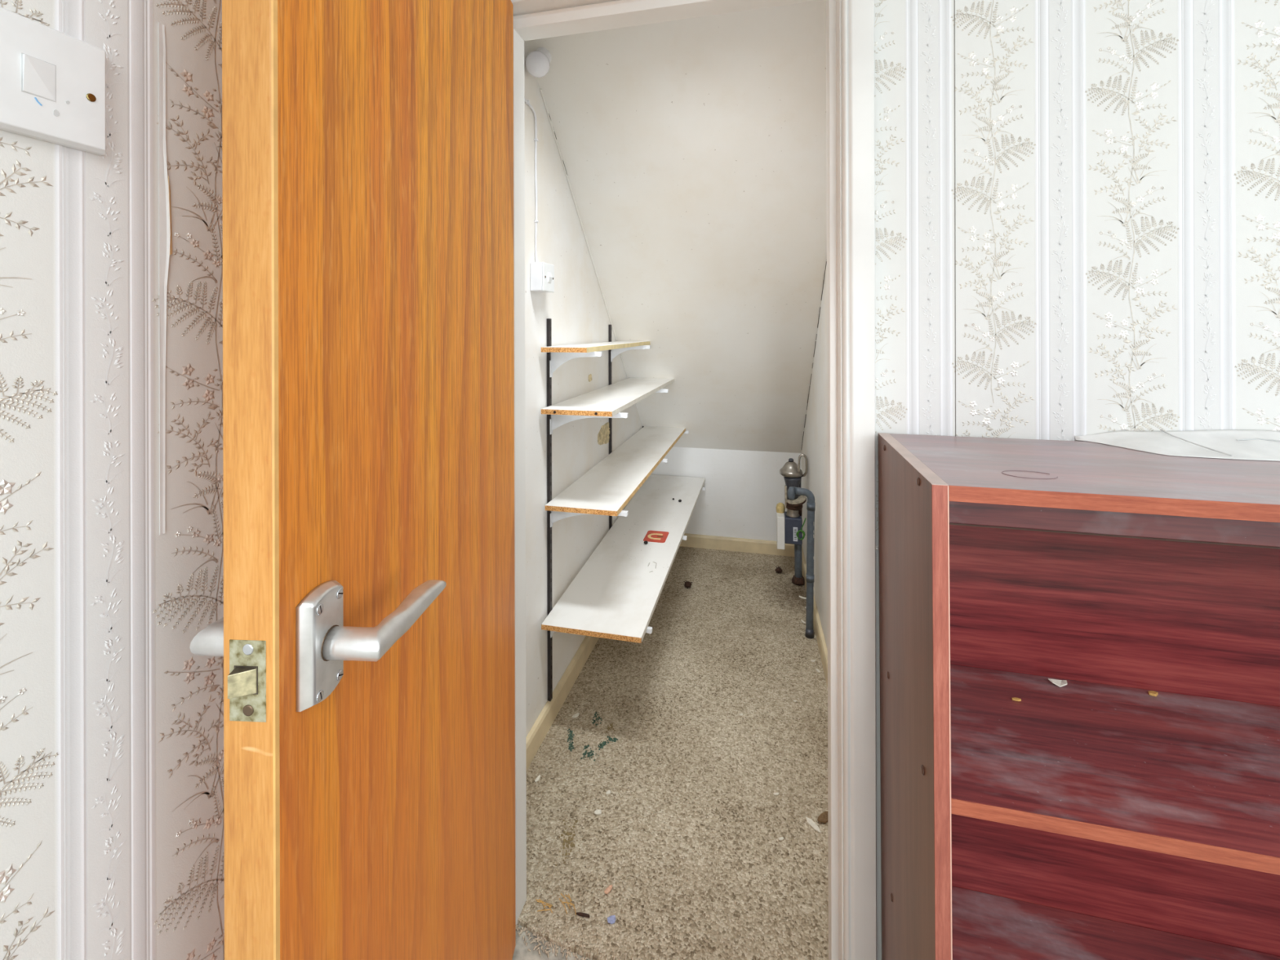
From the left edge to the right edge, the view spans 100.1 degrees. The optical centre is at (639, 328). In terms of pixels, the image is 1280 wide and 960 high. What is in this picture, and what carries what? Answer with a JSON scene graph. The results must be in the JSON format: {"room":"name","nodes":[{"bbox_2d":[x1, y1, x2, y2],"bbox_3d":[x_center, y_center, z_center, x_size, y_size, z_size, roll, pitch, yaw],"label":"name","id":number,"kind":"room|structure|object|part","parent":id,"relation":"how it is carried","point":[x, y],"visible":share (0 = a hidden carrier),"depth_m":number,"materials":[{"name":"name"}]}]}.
{"room":"living room","nodes":[
{"label":"living room","id":0,"kind":"room"},
{"bbox_2d":[0,0,224,959],"bbox_3d":[-0.907,0.096,-1.103,0.103,2.428,4.633,0,0,13],"label":"wall","id":1,"kind":"structure","parent":0,"point":[112,833],"depth_m":0.49,"materials":[{"name":"paper"}]},
{"bbox_2d":[0,6,106,155],"bbox_3d":[-0.485,-0.200,0.431,0.014,0.093,0.093,0,0,13],"label":"light switch","id":2,"kind":"object","parent":1,"relation":"attached to","point":[53,82],"visible":1,"depth_m":0.44,"materials":[{"name":"white plastic"}]},
{"bbox_2d":[189,0,515,959],"bbox_3d":[-0.305,0.308,0.785,0.177,1.977,0.705,0,0,3],"label":"door","id":3,"kind":"structure","parent":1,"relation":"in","point":[365,636],"depth_m":0.58,"materials":[{"name":"brown wood"}]},
{"bbox_3d":[-0.380,0.290,0.558,0.053,0.029,0.146,0,0,3],"label":"lever","id":4,"kind":"part","parent":3,"relation":"part of","materials":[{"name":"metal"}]},
{"bbox_3d":[-0.324,0.291,0.443,0.031,0.067,0.001,0,0,3],"label":"latch plate","id":5,"kind":"part","parent":3,"relation":"part of","materials":[{"name":"gold metal"}]},
{"bbox_3d":[-0.292,0.289,0.492,0.014,0.101,0.050,0,0,3],"label":"handle","id":6,"kind":"part","parent":3,"relation":"part of","materials":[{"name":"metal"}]},
{"bbox_3d":[-0.256,0.290,0.551,0.053,0.029,0.146,0,0,3],"label":"lever","id":7,"kind":"part","parent":3,"relation":"part of","materials":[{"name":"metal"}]},
{"bbox_2d":[524,40,642,737],"bbox_3d":[-0.226,0.047,2.271,0.088,2.523,2.057,0,0,13],"label":"wall","id":8,"kind":"structure","parent":0,"point":[577,308],"depth_m":1.85,"materials":[{"name":"paint"}]},
{"bbox_2d":[524,97,538,262],"bbox_3d":[-0.370,-0.450,1.489,0.011,0.496,0.406,0,0,13],"label":"cable","id":9,"kind":"object","parent":8,"relation":"attached to","point":[527,101],"visible":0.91,"depth_m":1.68,"materials":[{"name":"white plastic"}]},
{"bbox_2d":[530,262,554,292],"bbox_3d":[-0.303,-0.160,1.680,0.052,0.088,0.085,0,0,13],"label":"switch box","id":10,"kind":"object","parent":8,"relation":"attached to","point":[542,273],"visible":1,"depth_m":1.64,"materials":[{"name":"white plastic"}]},
{"bbox_3d":[-0.287,-0.160,1.677,0.006,0.088,0.085,0,0,13],"label":"plate","id":11,"kind":"part","parent":10,"relation":"part of","materials":[{"name":"white plastic"}]},
{"bbox_2d":[546,318,552,701],"bbox_3d":[-0.299,0.605,1.775,0.011,1.276,0.017,0,0,13],"label":"upright","id":12,"kind":"object","parent":8,"relation":"attached to","point":[548,320],"visible":0.91,"depth_m":1.77,"materials":[{"name":"black metal"}]},
{"bbox_2d":[549,351,602,377],"bbox_3d":[-0.210,0.118,1.753,0.177,0.085,0.019,0,0,13],"label":"shelf bracket","id":13,"kind":"object","parent":12,"relation":"attached to","point":[557,359],"visible":0.85,"depth_m":1.76,"materials":[{"name":"white metal"}]},
{"bbox_3d":[-0.294,0.133,1.774,0.003,0.055,0.019,0,0,13],"label":"hook plate","id":14,"kind":"part","parent":13,"relation":"part of","materials":[{"name":"white metal"}]},
{"bbox_2d":[550,412,628,434],"bbox_3d":[-0.167,0.309,1.743,0.263,0.078,0.019,0,0,13],"label":"shelf bracket","id":15,"kind":"object","parent":12,"relation":"attached to","point":[556,420],"visible":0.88,"depth_m":1.76,"materials":[{"name":"white metal"}]},
{"bbox_3d":[-0.293,0.323,1.774,0.003,0.051,0.019,0,0,13],"label":"hook plate","id":16,"kind":"part","parent":15,"relation":"part of","materials":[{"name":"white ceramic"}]},
{"bbox_2d":[550,510,628,527],"bbox_3d":[-0.167,0.619,1.744,0.262,0.070,0.019,0,0,13],"label":"shelf bracket","id":17,"kind":"object","parent":12,"relation":"attached to","point":[555,516],"visible":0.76,"depth_m":1.76,"materials":[{"name":"white metal"}]},
{"bbox_3d":[-0.292,0.632,1.774,0.003,0.046,0.019,0,0,13],"label":"hook plate","id":18,"kind":"part","parent":17,"relation":"part of","materials":[{"name":"white metal"}]},
{"bbox_2d":[550,626,652,637],"bbox_3d":[-0.128,0.982,1.734,0.341,0.070,0.019,0,0,13],"label":"shelf bracket","id":19,"kind":"object","parent":12,"relation":"attached to","point":[649,630],"visible":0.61,"depth_m":1.69,"materials":[{"name":"white metal"}]},
{"bbox_2d":[525,635,599,770],"bbox_3d":[-0.179,1.264,2.260,0.016,0.074,2.054,0,0,13],"label":"baseboard","id":20,"kind":"structure","parent":8,"relation":"attached to","point":[539,731],"depth_m":1.81,"materials":[{"name":"beige wood"}]},
{"bbox_2d":[541,341,650,352],"bbox_3d":[-0.128,0.067,2.144,0.152,0.019,0.959,0,0,13],"label":"shelf board","id":21,"kind":"object","parent":8,"relation":"attached to","point":[593,347],"visible":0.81,"depth_m":1.83,"materials":[{"name":"white laminate"}]},
{"bbox_2d":[541,377,674,417],"bbox_3d":[-0.068,0.262,2.216,0.234,0.018,1.131,0,0,13],"label":"shelf board","id":22,"kind":"object","parent":8,"relation":"attached to","point":[610,400],"visible":1,"depth_m":1.94,"materials":[{"name":"white laminate"}]},
{"bbox_2d":[608,324,612,529],"bbox_3d":[-0.136,0.581,2.463,0.011,1.199,0.017,0,0,13],"label":"upright","id":23,"kind":"object","parent":8,"relation":"attached to","point":[609,326],"visible":0.44,"depth_m":2.46,"materials":[{"name":"black metal"}]},
{"bbox_2d":[610,345,650,361],"bbox_3d":[-0.043,0.114,2.441,0.183,0.075,0.019,0,0,13],"label":"shelf bracket","id":24,"kind":"object","parent":23,"relation":"attached to","point":[614,353],"visible":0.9,"depth_m":2.45,"materials":[{"name":"white metal"}]},
{"bbox_2d":[655,388,668,392],"bbox_3d":[-0.002,0.309,2.431,0.265,0.075,0.019,0,0,13],"label":"shelf bracket","id":25,"kind":"object","parent":23,"relation":"attached to","point":[662,390],"visible":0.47,"depth_m":2.41,"materials":[{"name":"white metal"}]},
{"bbox_2d":[661,458,667,462],"bbox_3d":[-0.003,0.619,2.432,0.261,0.070,0.019,0,0,13],"label":"shelf bracket","id":26,"kind":"object","parent":23,"relation":"attached to","point":[665,460],"visible":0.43,"depth_m":2.40,"materials":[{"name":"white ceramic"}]},
{"bbox_2d":[545,426,685,515],"bbox_3d":[-0.023,0.575,2.388,0.241,0.016,1.426,0,0,13],"label":"shelf board","id":27,"kind":"object","parent":8,"relation":"attached to","point":[609,486],"visible":1,"depth_m":2.07,"materials":[{"name":"white laminate"}]},
{"bbox_3d":[0.021,0.812,3.118,0.011,0.576,0.017,0,0,13],"label":"upright","id":28,"kind":"object","parent":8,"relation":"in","visible":0},
{"bbox_3d":[0.198,0.935,3.075,0.354,0.070,0.019,0,0,13],"label":"shelf bracket","id":29,"kind":"object","parent":28,"relation":"attached to","visible":0},
{"bbox_2d":[541,474,705,643],"bbox_3d":[0.036,0.915,2.425,0.338,0.069,1.587,0,0,13],"label":"shelf board","id":30,"kind":"object","parent":29,"relation":"on","point":[615,594],"visible":0.99,"depth_m":2.06,"materials":[{"name":"white laminate"}]},
{"bbox_2d":[511,546,828,959],"bbox_3d":[1.045,1.355,-0.461,3.760,0.125,6.985,0,0,13],"label":"floor","id":31,"kind":"structure","parent":0,"point":[685,837],"depth_m":1.52,"materials":[{"name":"carpet"}]},
{"bbox_2d":[534,774,540,782],"bbox_3d":[-0.295,1.297,1.546,0.009,0.005,0.024,0,0,35],"label":"flake","id":32,"kind":"object","parent":31,"relation":"on","point":[537,779],"visible":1,"depth_m":1.54,"materials":[{"name":"white paper"}]},
{"bbox_2d":[535,898,552,913],"bbox_3d":[-0.216,1.298,1.205,0.048,0.003,0.025,0,0,13],"label":"straw wisp","id":33,"kind":"object","parent":31,"relation":"on","point":[540,901],"visible":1,"depth_m":1.21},
{"bbox_2d":[559,893,576,915],"bbox_3d":[-0.163,1.298,1.210,0.023,0.003,0.061,0,0,-34],"label":"straw wisp","id":34,"kind":"object","parent":31,"relation":"on","point":[561,893],"visible":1,"depth_m":1.21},
{"bbox_2d":[572,712,579,717],"bbox_3d":[-0.215,1.297,1.798,0.027,0.006,0.014,0,0,-25],"label":"flake","id":35,"kind":"object","parent":31,"relation":"on","point":[575,715],"visible":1,"depth_m":1.80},
{"bbox_2d":[575,911,589,917],"bbox_3d":[-0.127,1.298,1.187,0.033,0.004,0.006,0,0,13],"label":"twig","id":36,"kind":"object","parent":31,"relation":"on","point":[580,913],"visible":1,"depth_m":1.19,"materials":[{"name":"brown wood"}]},
{"bbox_2d":[594,809,601,814],"bbox_3d":[-0.112,1.297,1.439,0.019,0.005,0.014,0,0,13],"label":"flake","id":37,"kind":"object","parent":31,"relation":"on","point":[597,811],"visible":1,"depth_m":1.44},
{"bbox_2d":[604,884,612,893],"bbox_3d":[-0.073,1.296,1.240,0.010,0.007,0.022,0,0,43],"label":"petal","id":38,"kind":"object","parent":31,"relation":"on","point":[609,888],"visible":1,"depth_m":1.24,"materials":[{"name":"pink plant"}]},
{"bbox_2d":[607,915,615,924],"bbox_3d":[-0.062,1.297,1.177,0.018,0.005,0.015,0,0,-11],"label":"scrap","id":39,"kind":"object","parent":31,"relation":"on","point":[611,919],"visible":1,"depth_m":1.18,"materials":[{"name":"blue paper"}]},
{"bbox_2d":[683,580,693,587],"bbox_3d":[0.241,1.285,2.692,0.048,0.027,0.048,0,0,13],"label":"debris","id":40,"kind":"object","parent":31,"relation":"on","point":[687,584],"visible":1,"depth_m":2.68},
{"bbox_2d":[774,566,782,573],"bbox_3d":[0.738,1.285,2.851,0.045,0.026,0.046,0,0,13],"label":"debris","id":41,"kind":"object","parent":31,"relation":"on","point":[779,570],"visible":1,"depth_m":2.84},
{"bbox_2d":[776,453,808,586],"bbox_3d":[0.776,0.962,2.741,0.155,0.671,0.128,0,0,13],"label":"gas meter","id":42,"kind":"object","parent":31,"relation":"on","point":[789,525],"visible":0.93,"depth_m":2.70,"materials":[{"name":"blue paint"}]},
{"bbox_3d":[0.743,0.856,2.727,0.013,0.116,0.022,0,0,30],"label":"bracket arm","id":43,"kind":"part","parent":42,"relation":"part of"},
{"bbox_3d":[0.793,0.862,2.726,0.099,0.039,0.095,0,0,13],"label":"bracket plate","id":44,"kind":"part","parent":42,"relation":"part of","materials":[{"name":"beige metal"}]},
{"bbox_2d":[787,486,815,638],"bbox_3d":[0.683,0.985,2.269,0.114,0.627,0.038,0,0,13],"label":"gas pipe","id":45,"kind":"object","parent":31,"relation":"on","point":[793,491],"visible":1,"depth_m":2.25,"materials":[{"name":"grey metal"}]},
{"bbox_2d":[805,816,820,832],"bbox_3d":[0.453,1.297,1.401,0.015,0.003,0.052,0,0,-32],"label":"paper scrap","id":46,"kind":"object","parent":31,"relation":"on","point":[810,821],"visible":1,"depth_m":1.40,"materials":[{"name":"white paper"}]},
{"bbox_2d":[817,811,827,823],"bbox_3d":[0.486,1.293,1.418,0.045,0.010,0.022,0,0,-43],"label":"scrap","id":47,"kind":"object","parent":31,"relation":"on","point":[823,817],"visible":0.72,"depth_m":1.42,"materials":[{"name":"brown"}]},
{"bbox_2d":[877,432,1279,959],"bbox_3d":[0.796,0.745,0.698,0.847,1.122,0.322,0,0,13],"label":"bookcase","id":48,"kind":"object","parent":31,"relation":"on","point":[1095,815],"visible":1,"depth_m":0.80,"materials":[{"name":"brown wood"}]},
{"bbox_3d":[0.398,0.746,0.793,0.023,1.121,0.321,0,0,13],"label":"panel","id":49,"kind":"part","parent":48,"relation":"part of","materials":[{"name":"brown wood"}]},
{"bbox_2d":[1011,697,1021,701],"bbox_3d":[0.567,0.559,0.808,0.013,0.003,0.005,0,0,13],"label":"chip","id":50,"kind":"object","parent":48,"relation":"on","point":[1015,699],"visible":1,"depth_m":0.81,"materials":[{"name":"wood"}]},
{"bbox_2d":[1048,678,1066,687],"bbox_3d":[0.657,0.555,0.842,0.027,0.008,0.012,0,0,-12],"label":"scrap","id":51,"kind":"object","parent":48,"relation":"on","point":[1060,683],"visible":1,"depth_m":0.84,"materials":[{"name":"white paper"}]},
{"bbox_3d":[0.794,0.194,0.699,0.804,0.019,0.321,0,0,13],"label":"panel","id":52,"kind":"part","parent":48,"relation":"part of","materials":[{"name":"brown wood"}]},
{"bbox_3d":[0.821,0.260,0.809,0.804,0.112,0.030,0,0,13],"label":"rail","id":53,"kind":"part","parent":48,"relation":"part of","materials":[{"name":"brown wood"}]},
{"bbox_3d":[0.828,0.755,0.826,0.809,1.102,0.006,0,0,13],"label":"panel","id":54,"kind":"part","parent":48,"relation":"part of","materials":[{"name":"brown wood"}]},
{"bbox_3d":[0.793,0.569,0.685,0.804,0.018,0.282,0,0,13],"label":"shelf","id":55,"kind":"part","parent":48,"relation":"part of","materials":[{"name":"brown wood"}]},
{"bbox_3d":[0.796,0.939,0.685,0.804,0.018,0.282,0,0,13],"label":"shelf","id":56,"kind":"part","parent":48,"relation":"part of","materials":[{"name":"brown wood"}]},
{"bbox_2d":[1148,690,1158,696],"bbox_3d":[0.784,0.557,0.819,0.014,0.004,0.008,0,0,13],"label":"chip","id":57,"kind":"object","parent":48,"relation":"on","point":[1152,693],"visible":1,"depth_m":0.82,"materials":[{"name":"wood"}]},
{"bbox_2d":[525,0,826,453],"bbox_3d":[0.299,-0.265,2.187,1.150,2.102,2.137,0,0,13],"label":"ceiling","id":58,"kind":"structure","parent":0,"point":[693,150],"depth_m":1.93,"materials":[{"name":"paint"}]},
{"bbox_2d":[524,47,551,77],"bbox_3d":[-0.300,-0.807,1.618,0.072,0.105,0.103,0,0,26],"label":"globe light","id":59,"kind":"object","parent":58,"relation":"attached to","point":[537,62],"visible":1,"depth_m":1.58,"materials":[{"name":"white glass"}]},
{"bbox_2d":[651,446,801,541],"bbox_3d":[0.504,0.953,3.196,1.074,0.708,0.080,0,0,13],"label":"wall","id":60,"kind":"structure","parent":0,"point":[744,489],"depth_m":3.14,"materials":[{"name":"white paint"}]},
{"bbox_2d":[680,533,794,556],"bbox_3d":[0.483,1.262,3.151,0.859,0.074,0.016,0,0,13],"label":"baseboard","id":61,"kind":"structure","parent":60,"relation":"attached to","point":[693,540],"depth_m":3.12,"materials":[{"name":"beige wood"}]},
{"bbox_2d":[800,258,827,649],"bbox_3d":[0.750,0.044,2.038,0.083,2.523,2.061,0,0,11],"label":"wall","id":62,"kind":"structure","parent":0,"point":[814,446],"depth_m":2.27,"materials":[{"name":"white paint"}]},
{"bbox_2d":[801,546,827,688],"bbox_3d":[0.708,1.261,2.049,0.016,0.074,2.056,0,0,11],"label":"baseboard","id":63,"kind":"structure","parent":62,"relation":"attached to","point":[820,639],"depth_m":2.18,"materials":[{"name":"beige wood"}]},
{"bbox_2d":[874,0,1279,959],"bbox_3d":[1.279,0.091,0.752,3.660,2.428,0.201,0,0,13],"label":"wall","id":64,"kind":"structure","parent":0,"point":[1077,202],"depth_m":0.89,"materials":[{"name":"paper"}]},
{"bbox_2d":[511,0,844,959],"bbox_3d":[0.047,0.298,1.105,0.707,2.019,0.108,0,0,13],"label":"trim","id":65,"kind":"structure","parent":64,"relation":"attached to","point":[533,20],"depth_m":1.09,"materials":[{"name":"white paint"}]},
{"bbox_2d":[841,0,876,959],"bbox_3d":[0.392,0.281,0.960,0.053,2.053,0.018,0,0,13],"label":"trim","id":66,"kind":"structure","parent":64,"relation":"attached to","point":[858,178],"depth_m":0.95,"materials":[{"name":"white paint"}]}
]}

